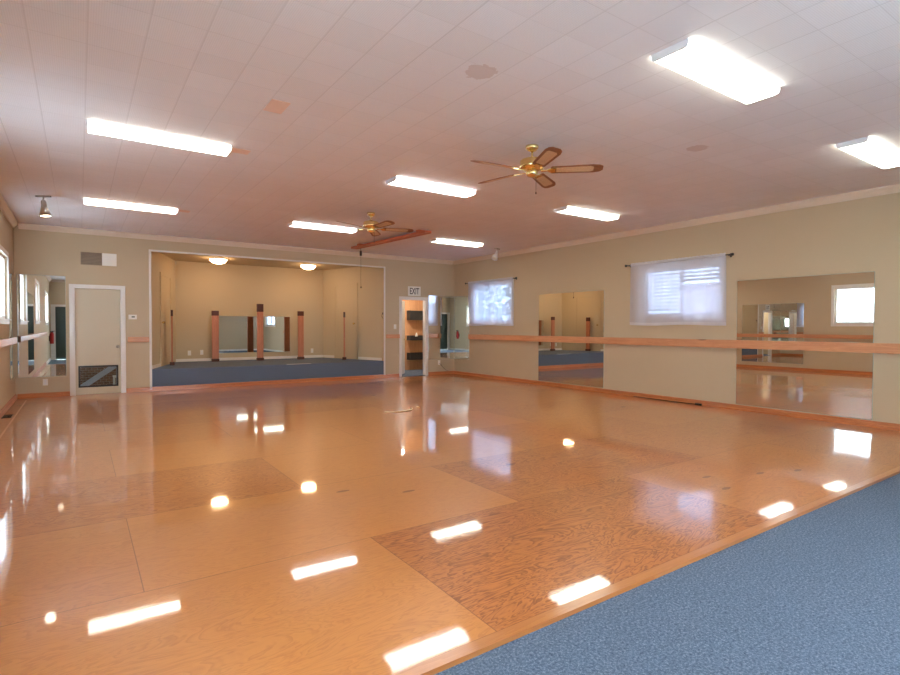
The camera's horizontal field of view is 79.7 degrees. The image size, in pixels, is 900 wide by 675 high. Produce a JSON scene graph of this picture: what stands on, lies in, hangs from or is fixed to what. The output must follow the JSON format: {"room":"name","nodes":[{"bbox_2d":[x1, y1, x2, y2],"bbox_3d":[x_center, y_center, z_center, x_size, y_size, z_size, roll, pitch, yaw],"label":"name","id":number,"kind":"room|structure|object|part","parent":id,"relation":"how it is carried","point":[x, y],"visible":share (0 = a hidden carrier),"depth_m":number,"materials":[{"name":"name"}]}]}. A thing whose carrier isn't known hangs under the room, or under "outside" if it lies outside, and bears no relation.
{"room":"exercise studio","nodes":[
{"label":"exercise studio","id":0,"kind":"room"},
{"bbox_2d":[0,210,14,409],"bbox_3d":[-3.754,-0.296,3.679,0.120,3.194,14.120,-1,1,-35],"label":"wall","id":1,"kind":"structure","parent":0,"point":[7,386],"depth_m":8.54,"materials":[{"name":"beige paint"}]},
{"bbox_2d":[0,244,11,323],"bbox_3d":[-6.695,-0.777,8.006,0.150,1.150,1.670,-1,1,-35],"label":"window","id":2,"kind":"structure","parent":1,"relation":"in","point":[3,320],"depth_m":8.57,"materials":[{"name":"white glass"}]},
{"bbox_3d":[-6.728,-0.776,7.984,0.006,0.900,1.420,-1,1,-35],"label":"pane","id":3,"kind":"part","parent":2,"relation":"part of","materials":[{"name":"glass"}]},
{"bbox_3d":[-6.728,-0.776,7.984,0.070,1.000,1.520,-1,1,-35],"label":"frame","id":4,"kind":"part","parent":2,"relation":"part of","materials":[{"name":"white paint"}]},
{"bbox_2d":[0,394,16,418],"bbox_3d":[-4.719,1.141,5.237,0.032,0.085,10.510,-1,1,-35],"label":"baseboard","id":5,"kind":"structure","parent":1,"relation":"attached to","point":[13,399],"depth_m":8.38,"materials":[{"name":"orange wood"}]},
{"bbox_2d":[0,337,16,347],"bbox_3d":[-4.662,0.138,5.170,0.064,0.115,9.950,-1,1,-35],"label":"ballet barre","id":6,"kind":"object","parent":1,"relation":"attached to","point":[8,341],"visible":1,"depth_m":8.12,"materials":[{"name":"brown wood"}]},
{"bbox_2d":[0,193,17,227],"bbox_3d":[-3.704,-1.847,3.753,0.075,0.095,14.000,-1,1,-35],"label":"trim","id":7,"kind":"structure","parent":1,"relation":"attached to","point":[4,208],"depth_m":8.39,"materials":[{"name":"beige paint"}]},
{"bbox_2d":[9,272,14,379],"bbox_3d":[-7.470,-0.192,9.192,0.006,1.780,0.770,-1,1,-35],"label":"wall mirror","id":8,"kind":"object","parent":1,"relation":"attached to","point":[11,277],"visible":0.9,"depth_m":9.15,"materials":[{"name":"clear glass"}]},
{"bbox_2d":[80,367,115,385],"bbox_3d":[-7.308,-0.063,11.024,1.750,2.350,0.100,-1,1,-35],"label":"wall","id":9,"kind":"structure","parent":0,"point":[86,373],"depth_m":11.03,"materials":[{"name":"brown brick"}]},
{"bbox_2d":[151,252,175,364],"bbox_3d":[-6.383,-0.368,11.929,0.100,2.930,2.302,0,1,-16],"label":"wall","id":10,"kind":"structure","parent":0,"point":[160,262],"depth_m":11.45,"materials":[{"name":"paint"}]},
{"bbox_2d":[152,363,160,368],"bbox_3d":[-6.120,0.597,11.222,0.015,0.070,0.760,0,1,-16],"label":"baseboard","id":11,"kind":"structure","parent":10,"relation":"attached to","point":[159,364],"depth_m":11.22,"materials":[{"name":"white paint"}]},
{"bbox_2d":[160,272,170,366],"bbox_3d":[-6.327,-0.400,12.052,0.074,2.030,0.990,0,1,-16],"label":"door","id":12,"kind":"structure","parent":10,"relation":"in","point":[165,280],"depth_m":12.01,"materials":[{"name":"paint"}]},
{"bbox_2d":[13,225,453,394],"bbox_3d":[-3.829,-0.466,12.269,9.740,3.194,0.120,-1,1,-35],"label":"wall","id":13,"kind":"structure","parent":0,"point":[35,252],"depth_m":10.59,"materials":[{"name":"beige paint"}]},
{"bbox_2d":[16,274,66,377],"bbox_3d":[-7.383,-0.208,9.751,0.705,1.840,0.006,-1,1,-35],"label":"wall mirror","id":14,"kind":"object","parent":13,"relation":"attached to","point":[41,299],"visible":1,"depth_m":9.74,"materials":[{"name":"clear glass"}]},
{"bbox_2d":[17,391,69,398],"bbox_3d":[-7.362,1.044,9.777,0.763,0.085,0.032,-1,1,-35],"label":"baseboard","id":15,"kind":"structure","parent":13,"relation":"attached to","point":[66,393],"depth_m":9.76,"materials":[{"name":"orange wood"}]},
{"bbox_2d":[43,379,47,385],"bbox_3d":[-7.354,0.812,9.792,0.074,0.120,0.009,-1,1,-35],"label":"wall outlet","id":16,"kind":"object","parent":13,"relation":"attached to","point":[45,381],"visible":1,"depth_m":9.79,"materials":[{"name":"white plastic"}]},
{"bbox_2d":[69,284,125,395],"bbox_3d":[-6.708,0.041,10.274,0.895,2.075,0.120,-1,1,-35],"label":"door","id":17,"kind":"structure","parent":13,"relation":"in","point":[97,314],"depth_m":10.28,"materials":[{"name":"beige paint"}]},
{"bbox_3d":[-6.717,0.738,10.302,0.640,0.410,0.012,-1,1,-35],"label":"glass frame","id":18,"kind":"part","parent":17,"relation":"part of","materials":[{"name":"black plastic"}]},
{"bbox_2d":[79,250,117,267],"bbox_3d":[-6.656,-1.485,10.214,0.620,0.280,0.022,-1,1,-35],"label":"air vent","id":19,"kind":"object","parent":13,"relation":"in","point":[86,258],"visible":1,"depth_m":10.21,"materials":[{"name":"grey metal"}]},
{"bbox_3d":[-6.661,-1.485,10.221,0.570,0.236,0.003,-1,1,-35],"label":"plate","id":20,"kind":"part","parent":19,"relation":"part of","materials":[{"name":"brown"}]},
{"bbox_3d":[-6.517,-1.487,10.307,0.235,0.236,0.017,-1,1,-35],"label":"filter panel","id":21,"kind":"part","parent":19,"relation":"part of","materials":[{"name":"white plastic"}]},
{"bbox_2d":[128,315,136,318],"bbox_3d":[-6.208,-0.400,10.542,0.140,0.090,0.030,-1,1,-35],"label":"thermostat","id":22,"kind":"object","parent":13,"relation":"attached to","point":[130,316],"visible":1,"depth_m":10.53,"materials":[{"name":"white plastic"}]},
{"bbox_2d":[128,337,148,341],"bbox_3d":[-6.122,0.039,10.587,0.365,0.100,0.064,-1,1,-35],"label":"ballet barre","id":23,"kind":"object","parent":13,"relation":"attached to","point":[130,339],"visible":1,"depth_m":10.56,"materials":[{"name":"brown wood"}]},
{"bbox_2d":[18,223,453,264],"bbox_3d":[-3.769,-2.013,12.158,9.350,0.095,0.075,-1,1,-35],"label":"trim","id":24,"kind":"structure","parent":13,"relation":"attached to","point":[20,225],"depth_m":11.30,"materials":[{"name":"beige paint"}]},
{"bbox_2d":[126,374,398,392],"bbox_3d":[-3.812,1.006,12.220,6.065,0.085,0.032,-1,1,-35],"label":"baseboard","id":25,"kind":"structure","parent":13,"relation":"attached to","point":[216,385],"depth_m":11.86,"materials":[{"name":"orange wood"}]},
{"bbox_2d":[149,249,384,389],"bbox_3d":[-3.811,-0.361,12.200,5.260,2.820,0.018,-1,1,-35],"label":"trim","id":26,"kind":"structure","parent":13,"relation":"attached to","point":[150,250],"depth_m":11.18,"materials":[{"name":"white paint"}]},
{"bbox_2d":[386,334,399,337],"bbox_3d":[-1.466,-0.031,13.791,0.380,0.100,0.064,-1,1,-35],"label":"ballet barre","id":27,"kind":"object","parent":13,"relation":"attached to","point":[387,335],"visible":1,"depth_m":13.76,"materials":[{"name":"brown wood"}]},
{"bbox_2d":[399,296,427,376],"bbox_3d":[-1.157,-0.032,14.480,0.880,2.085,0.757,-1,1,-35],"label":"door frame","id":28,"kind":"structure","parent":13,"relation":"in","point":[402,339],"depth_m":14.40,"materials":[{"name":"white paint"}]},
{"bbox_2d":[408,286,420,295],"bbox_3d":[-0.936,-1.217,14.158,0.380,0.250,0.022,-1,1,-35],"label":"exit sign","id":29,"kind":"object","parent":13,"relation":"attached to","point":[412,290],"visible":1,"depth_m":14.15,"materials":[{"name":"white plastic"}]},
{"bbox_2d":[428,295,453,359],"bbox_3d":[-0.234,-0.273,14.671,0.833,1.725,0.006,-1,1,-35],"label":"wall mirror","id":30,"kind":"object","parent":13,"relation":"attached to","point":[440,308],"visible":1,"depth_m":14.66,"materials":[{"name":"clear glass"}]},
{"bbox_2d":[428,371,453,374],"bbox_3d":[-0.242,0.967,14.677,0.823,0.085,0.032,-1,1,-35],"label":"baseboard","id":31,"kind":"structure","parent":13,"relation":"attached to","point":[439,372],"depth_m":14.67,"materials":[{"name":"orange wood"}]},
{"bbox_2d":[175,261,322,358],"bbox_3d":[-5.140,-0.408,14.149,3.930,2.930,0.100,-1,1,-35],"label":"wall","id":32,"kind":"structure","parent":0,"point":[201,288],"depth_m":13.88,"materials":[{"name":"paint"}]},
{"bbox_2d":[176,355,322,361],"bbox_3d":[-5.110,0.542,14.120,3.730,0.070,0.015,-1,1,-35],"label":"baseboard","id":33,"kind":"structure","parent":32,"relation":"attached to","point":[305,356],"depth_m":13.99,"materials":[{"name":"white paint"}]},
{"bbox_2d":[219,316,289,352],"bbox_3d":[-5.102,-0.083,14.117,1.830,0.940,0.006,-1,1,-35],"label":"wall mirror","id":34,"kind":"object","parent":32,"relation":"attached to","point":[237,334],"visible":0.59,"depth_m":14.05,"materials":[{"name":"clear glass"}]},
{"bbox_2d":[160,252,356,269],"bbox_3d":[-4.526,-1.894,13.216,5.390,0.080,2.280,-1,1,-35],"label":"ceiling","id":35,"kind":"structure","parent":0,"point":[177,257],"depth_m":13.33,"materials":[{"name":"paint"}]},
{"bbox_2d":[209,257,226,263],"bbox_3d":[-5.394,-1.779,12.547,0.390,0.128,0.390,-1,1,-35],"label":"dome light","id":36,"kind":"object","parent":35,"relation":"attached to","point":[217,260],"visible":1,"depth_m":12.42,"materials":[{"name":"white glass"}]},
{"bbox_3d":[-5.394,-1.764,12.548,0.370,0.098,0.370,-1,1,-35],"label":"lamp shade","id":37,"kind":"part","parent":36,"relation":"part of","materials":[{"name":"white glass"}]},
{"bbox_2d":[300,264,315,269],"bbox_3d":[-3.623,-1.798,13.766,0.390,0.128,0.390,-1,1,-35],"label":"dome light","id":38,"kind":"object","parent":35,"relation":"attached to","point":[304,266],"visible":1,"depth_m":13.64,"materials":[{"name":"white glass"}]},
{"bbox_2d":[152,357,383,386],"bbox_3d":[-4.471,0.838,13.179,5.190,0.480,2.300,-1,1,-35],"label":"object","id":39,"kind":"object","parent":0,"point":[227,371],"visible":0.7,"depth_m":12.16,"materials":[{"name":"blue carpet"}]},
{"bbox_2d":[170,310,174,364],"bbox_3d":[-6.206,0.001,12.027,0.098,1.230,0.162,0,1,-28],"label":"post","id":40,"kind":"object","parent":39,"relation":"on","point":[171,362],"visible":1,"depth_m":11.96,"materials":[{"name":"brown wood"}]},
{"bbox_2d":[211,311,218,361],"bbox_3d":[-5.766,-0.032,13.240,0.167,1.250,0.098,-1,1,-35],"label":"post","id":41,"kind":"object","parent":39,"relation":"on","point":[215,314],"visible":1,"depth_m":13.22,"materials":[{"name":"brown wood"}]},
{"bbox_2d":[256,304,263,360],"bbox_3d":[-4.836,-0.134,13.720,0.167,1.440,0.098,-1,1,-35],"label":"column","id":42,"kind":"structure","parent":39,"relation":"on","point":[259,306],"depth_m":13.70,"materials":[{"name":"brown wood"}]},
{"bbox_2d":[297,311,303,359],"bbox_3d":[-3.939,-0.057,14.218,0.162,1.270,0.098,-1,1,-35],"label":"column","id":43,"kind":"structure","parent":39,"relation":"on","point":[300,314],"depth_m":14.20,"materials":[{"name":"brown wood"}]},
{"bbox_2d":[342,312,345,359],"bbox_3d":[-2.773,-0.042,14.146,0.098,1.250,0.162,0,1,-9],"label":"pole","id":44,"kind":"object","parent":39,"relation":"on","point":[344,357],"visible":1,"depth_m":14.07,"materials":[{"name":"brown wood"}]},
{"bbox_2d":[323,267,381,357],"bbox_3d":[-2.630,-0.409,14.511,2.296,2.930,0.100,1,1,37],"label":"wall","id":45,"kind":"structure","parent":0,"point":[369,279],"depth_m":14.19,"materials":[{"name":"paint"}]},
{"bbox_2d":[323,355,333,357],"bbox_3d":[-3.390,0.529,15.032,0.482,0.070,0.015,1,1,37],"label":"baseboard","id":46,"kind":"structure","parent":45,"relation":"attached to","point":[324,356],"depth_m":15.02,"materials":[{"name":"white paint"}]},
{"bbox_2d":[334,283,357,358],"bbox_3d":[-2.829,-0.440,14.552,0.918,2.030,0.074,1,1,37],"label":"door","id":47,"kind":"structure","parent":45,"relation":"in","point":[345,295],"depth_m":14.56,"materials":[{"name":"paint"}]},
{"bbox_2d":[358,357,381,360],"bbox_3d":[-2.091,0.552,14.047,0.849,0.070,0.015,1,1,37],"label":"baseboard","id":48,"kind":"structure","parent":45,"relation":"attached to","point":[360,358],"depth_m":14.04,"materials":[{"name":"white paint"}]},
{"bbox_2d":[402,300,422,369],"bbox_3d":[-1.711,-0.216,15.785,2.270,2.400,0.100,-1,1,-35],"label":"wall","id":49,"kind":"structure","parent":0,"point":[412,327],"depth_m":16.15,"materials":[{"name":"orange paint"}]},
{"bbox_2d":[407,310,422,319],"bbox_3d":[-0.997,-0.660,16.072,0.560,0.280,0.220,-1,1,-35],"label":"bin","id":50,"kind":"object","parent":49,"relation":"attached to","point":[411,315],"visible":0.7,"depth_m":15.94,"materials":[{"name":"black plastic"}]},
{"bbox_2d":[407,352,422,359],"bbox_3d":[-1.001,0.555,16.096,0.560,0.210,0.220,-1,1,-35],"label":"bin","id":51,"kind":"object","parent":49,"relation":"attached to","point":[414,355],"visible":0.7,"depth_m":15.98,"materials":[{"name":"black plastic"}]},
{"bbox_2d":[407,335,422,339],"bbox_3d":[-0.999,0.010,16.085,0.560,0.140,0.220,-1,1,-35],"label":"bin","id":52,"kind":"object","parent":49,"relation":"attached to","point":[409,337],"visible":0.67,"depth_m":15.98,"materials":[{"name":"black plastic"}]},
{"bbox_2d":[0,369,899,674],"bbox_3d":[-1.283,1.149,8.702,9.620,0.072,12.200,-1,1,-35],"label":"floor","id":53,"kind":"structure","parent":0,"point":[307,528],"depth_m":3.87,"materials":[{"name":"brown wood"}]},
{"bbox_2d":[2,414,13,417],"bbox_3d":[-6.334,1.128,7.714,0.110,0.006,0.340,-1,1,-35],"label":"floor vent","id":54,"kind":"object","parent":53,"relation":"in","point":[10,415],"visible":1,"depth_m":7.68,"materials":[{"name":"black plastic"}]},
{"bbox_2d":[0,400,26,437],"bbox_3d":[-4.690,1.178,5.477,0.020,0.002,9.450,-1,1,-35],"label":"trim","id":55,"kind":"structure","parent":53,"relation":"on","point":[25,400],"depth_m":7.38,"materials":[{"name":"brown wood"}]},
{"bbox_2d":[385,407,412,412],"bbox_3d":[-0.735,1.122,8.299,0.190,0.024,0.579,1,1,41],"label":"rope piece","id":56,"kind":"object","parent":53,"relation":"on","point":[410,407],"visible":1,"depth_m":8.16,"materials":[{"name":"beige"}]},
{"bbox_2d":[393,466,899,674],"bbox_3d":[2.143,1.262,3.619,9.500,0.032,0.060,-1,1,-35],"label":"trim","id":57,"kind":"structure","parent":53,"relation":"on","point":[442,662],"depth_m":2.67,"materials":[{"name":"brown wood"}]},
{"bbox_2d":[633,396,701,405],"bbox_3d":[3.800,1.106,9.505,0.030,0.033,1.340,-1,1,-35],"label":"cable","id":58,"kind":"object","parent":53,"relation":"on","point":[699,404],"visible":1,"depth_m":9.38,"materials":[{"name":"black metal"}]},
{"bbox_2d":[0,0,899,260],"bbox_3d":[-0.553,-2.010,7.485,9.740,0.100,16.820,-1,1,-35],"label":"ceiling","id":59,"kind":"structure","parent":0,"point":[377,91],"depth_m":4.54,"materials":[{"name":"paint"}]},
{"bbox_2d":[35,195,51,217],"bbox_3d":[-5.661,-1.825,7.504,0.204,0.298,0.150,0,1,-1],"label":"ceiling spotlight","id":60,"kind":"object","parent":59,"relation":"hanging from","point":[44,211],"visible":1,"depth_m":7.48,"materials":[{"name":"silver metal"}]},
{"bbox_3d":[-5.633,-1.793,7.505,0.148,0.235,0.150,0,1,-1],"label":"lamp shade","id":61,"kind":"part","parent":60,"relation":"part of","materials":[{"name":"silver metal"}]},
{"bbox_2d":[83,198,177,214],"bbox_3d":[-4.763,-1.957,8.073,1.212,0.051,0.262,-1,1,-35],"label":"fluorescent light","id":62,"kind":"object","parent":59,"relation":"attached to","point":[85,201],"visible":1,"depth_m":8.01,"materials":[{"name":"white plastic"}]},
{"bbox_2d":[86,119,231,156],"bbox_3d":[-2.757,-1.895,5.168,1.212,0.051,0.262,-1,1,-35],"label":"fluorescent light","id":63,"kind":"object","parent":59,"relation":"attached to","point":[91,127],"visible":1,"depth_m":5.09,"materials":[{"name":"glowing translucent white plastic diffuser"}]},
{"bbox_2d":[232,148,250,154],"bbox_3d":[-2.167,-1.923,5.562,0.180,0.006,0.140,-1,1,-35],"label":"cover plate","id":64,"kind":"object","parent":59,"relation":"attached to","point":[235,150],"visible":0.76,"depth_m":5.56,"materials":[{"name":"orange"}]},
{"bbox_2d":[263,99,290,113],"bbox_3d":[-1.426,-1.899,4.433,0.150,0.006,0.260,-1,1,-35],"label":"cover plate","id":65,"kind":"object","parent":59,"relation":"attached to","point":[275,106],"visible":1,"depth_m":4.42,"materials":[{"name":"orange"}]},
{"bbox_2d":[288,222,356,232],"bbox_3d":[-2.287,-1.983,9.740,1.212,0.051,0.262,-1,1,-35],"label":"fluorescent light","id":66,"kind":"object","parent":59,"relation":"attached to","point":[292,224],"visible":0.83,"depth_m":9.63,"materials":[{"name":"white plastic"}]},
{"bbox_2d":[334,212,413,242],"bbox_3d":[-1.225,-1.745,8.542,1.334,0.474,1.276,-1,1,-35],"label":"ceiling fan","id":67,"kind":"object","parent":59,"relation":"hanging from","point":[371,225],"visible":1,"depth_m":8.54,"materials":[{"name":"gold metal"}]},
{"bbox_3d":[-1.001,-1.730,8.230,0.149,0.040,0.506,-1,1,-35],"label":"blade","id":68,"kind":"part","parent":67,"relation":"part of","materials":[{"name":"brown wood"}]},
{"bbox_3d":[-0.841,-1.739,8.716,0.505,0.040,0.149,0,1,-18],"label":"blade","id":69,"kind":"part","parent":67,"relation":"part of","materials":[{"name":"brown wood"}]},
{"bbox_2d":[351,230,430,248],"bbox_3d":[-1.269,-1.988,10.951,0.160,0.085,2.720,-1,1,-40],"label":"ceiling beam","id":70,"kind":"structure","parent":59,"relation":"attached to","point":[418,232],"depth_m":10.70,"materials":[{"name":"red wood"}]},
{"bbox_2d":[386,176,475,197],"bbox_3d":[-0.226,-1.922,6.923,1.212,0.051,0.262,-1,1,-35],"label":"fluorescent light","id":71,"kind":"object","parent":59,"relation":"attached to","point":[396,181],"visible":1,"depth_m":6.83,"materials":[{"name":"white plastic"}]},
{"bbox_2d":[430,238,482,246],"bbox_3d":[0.148,-2.011,11.476,1.212,0.051,0.262,-1,1,-35],"label":"fluorescent light","id":72,"kind":"object","parent":59,"relation":"attached to","point":[436,240],"visible":1,"depth_m":11.39,"materials":[{"name":"white plastic"}]},
{"bbox_2d":[491,248,499,260],"bbox_3d":[1.061,-1.904,12.357,0.150,0.294,0.285,1,1,35],"label":"ceiling spotlight","id":73,"kind":"object","parent":59,"relation":"hanging from","point":[494,257],"visible":1,"depth_m":12.31,"materials":[{"name":"silver metal"}]},
{"bbox_3d":[1.039,-1.877,12.327,0.150,0.241,0.211,1,1,35],"label":"lamp shade","id":74,"kind":"part","parent":73,"relation":"part of","materials":[{"name":"white metal"}]},
{"bbox_2d":[471,144,603,193],"bbox_3d":[0.779,-1.677,5.388,1.309,0.474,1.324,-1,1,-35],"label":"ceiling fan","id":75,"kind":"object","parent":59,"relation":"hanging from","point":[531,165],"visible":1,"depth_m":5.32,"materials":[{"name":"gold metal"}]},
{"bbox_3d":[0.432,-1.665,5.187,0.505,0.040,0.149,0,1,-28],"label":"blade","id":76,"kind":"part","parent":75,"relation":"part of","materials":[{"name":"brown wood"}]},
{"bbox_3d":[0.508,-1.675,5.696,0.505,0.040,0.149,1,2,44],"label":"blade","id":77,"kind":"part","parent":75,"relation":"part of","materials":[{"name":"brown wood"}]},
{"bbox_3d":[1.015,-1.676,5.781,0.149,0.040,0.505,1,1,26],"label":"blade","id":78,"kind":"part","parent":75,"relation":"part of","materials":[{"name":"brown wood"}]},
{"bbox_3d":[0.892,-1.660,4.958,0.149,0.040,0.505,0,1,-10],"label":"blade","id":79,"kind":"part","parent":75,"relation":"part of","materials":[{"name":"brown wood"}]},
{"bbox_3d":[1.253,-1.666,5.325,0.505,0.040,0.149,0,1,8],"label":"blade","id":80,"kind":"part","parent":75,"relation":"part of","materials":[{"name":"brown wood"}]},
{"bbox_2d":[554,206,618,220],"bbox_3d":[2.172,-1.947,8.500,1.212,0.051,0.262,-1,1,-35],"label":"fluorescent light","id":81,"kind":"object","parent":59,"relation":"attached to","point":[567,210],"visible":1,"depth_m":8.42,"materials":[{"name":"white plastic"}]},
{"bbox_2d":[651,38,779,103],"bbox_3d":[1.912,-1.855,3.818,1.212,0.051,0.262,-1,1,-35],"label":"fluorescent light","id":82,"kind":"object","parent":59,"relation":"attached to","point":[684,57],"visible":1,"depth_m":3.72,"materials":[{"name":"white plastic"}]},
{"bbox_2d":[836,136,899,168],"bbox_3d":[4.372,-1.882,5.535,1.212,0.051,0.262,-1,1,-35],"label":"fluorescent light","id":83,"kind":"object","parent":59,"relation":"attached to","point":[867,149],"visible":1,"depth_m":5.41,"materials":[{"name":"white plastic"}]},
{"bbox_2d":[435,473,899,674],"bbox_3d":[3.149,1.330,2.158,9.500,0.060,3.490,-1,1,-35],"label":"floor","id":84,"kind":"structure","parent":0,"point":[816,592],"depth_m":2.48,"materials":[{"name":"blue carpet"}]},
{"bbox_2d":[454,192,899,423],"bbox_3d":[4.170,-0.382,9.132,0.120,3.194,14.120,-1,1,-35],"label":"wall","id":85,"kind":"structure","parent":0,"point":[858,235],"depth_m":9.02,"materials":[{"name":"beige paint"}]},
{"bbox_2d":[454,296,468,359],"bbox_3d":[0.317,-0.265,14.622,0.006,1.715,0.688,-1,1,-35],"label":"wall mirror","id":86,"kind":"object","parent":85,"relation":"attached to","point":[461,328],"visible":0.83,"depth_m":14.63,"materials":[{"name":"clear glass"}]},
{"bbox_2d":[538,290,603,387],"bbox_3d":[2.524,0.014,11.419,0.006,1.945,1.840,-1,1,-35],"label":"wall mirror","id":87,"kind":"object","parent":85,"relation":"attached to","point":[575,314],"visible":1,"depth_m":11.34,"materials":[{"name":"clear glass"}]},
{"bbox_2d":[453,184,899,264],"bbox_3d":[4.060,-1.931,9.096,0.075,0.095,14.000,-1,1,-35],"label":"trim","id":88,"kind":"structure","parent":85,"relation":"attached to","point":[890,189],"depth_m":8.68,"materials":[{"name":"beige paint"}]},
{"bbox_2d":[454,371,899,430],"bbox_3d":[3.080,1.057,10.605,0.032,0.085,10.510,-1,1,-35],"label":"baseboard","id":89,"kind":"structure","parent":85,"relation":"attached to","point":[850,421],"depth_m":8.69,"materials":[{"name":"orange wood"}]},
{"bbox_2d":[625,253,733,267],"bbox_3d":[3.898,-1.326,9.319,0.099,0.065,2.048,-1,1,-35],"label":"curtain rod","id":90,"kind":"object","parent":85,"relation":"attached to","point":[730,254],"visible":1,"depth_m":8.55,"materials":[{"name":"black metal"}]},
{"bbox_2d":[630,253,725,325],"bbox_3d":[3.877,-0.786,9.316,0.047,1.162,1.812,-1,1,-35],"label":"curtain","id":91,"kind":"object","parent":90,"relation":"hanging from","point":[687,290],"visible":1,"depth_m":9.24,"materials":[{"name":"white fabric"}]},
{"bbox_2d":[468,334,899,353],"bbox_3d":[3.247,0.068,10.315,0.064,0.135,9.660,-1,1,-35],"label":"ballet barre","id":92,"kind":"object","parent":85,"relation":"attached to","point":[888,348],"visible":1,"depth_m":8.65,"materials":[{"name":"brown wood"}]},
{"bbox_2d":[736,271,874,419],"bbox_3d":[5.031,0.095,7.777,0.006,1.950,1.785,-1,1,-35],"label":"wall mirror","id":93,"kind":"object","parent":85,"relation":"attached to","point":[829,307],"visible":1,"depth_m":7.67,"materials":[{"name":"clear glass"}]},
{"bbox_3d":[1.007,-1.417,13.519,0.099,0.065,2.048,-1,1,-35],"label":"curtain rod","id":94,"kind":"object","parent":85,"relation":"attached to","visible":0},
{"bbox_2d":[468,277,513,325],"bbox_3d":[0.982,-0.875,13.514,0.048,1.167,1.812,-1,1,-35],"label":"curtain","id":95,"kind":"object","parent":94,"relation":"hanging from","point":[490,302],"visible":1,"depth_m":13.44,"materials":[{"name":"white fabric"}]},
{"bbox_3d":[-7.042,1.096,10.656,1.750,0.050,0.850,-1,1,-35],"label":"floor","id":96,"kind":"structure","parent":0,"visible":0},
{"bbox_2d":[80,366,116,385],"bbox_3d":[-6.895,0.734,10.658,0.866,0.673,0.060,-1,1,-35],"label":"leaning board","id":97,"kind":"object","parent":96,"relation":"on","point":[107,370],"visible":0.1,"depth_m":10.63,"materials":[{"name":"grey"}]}
]}

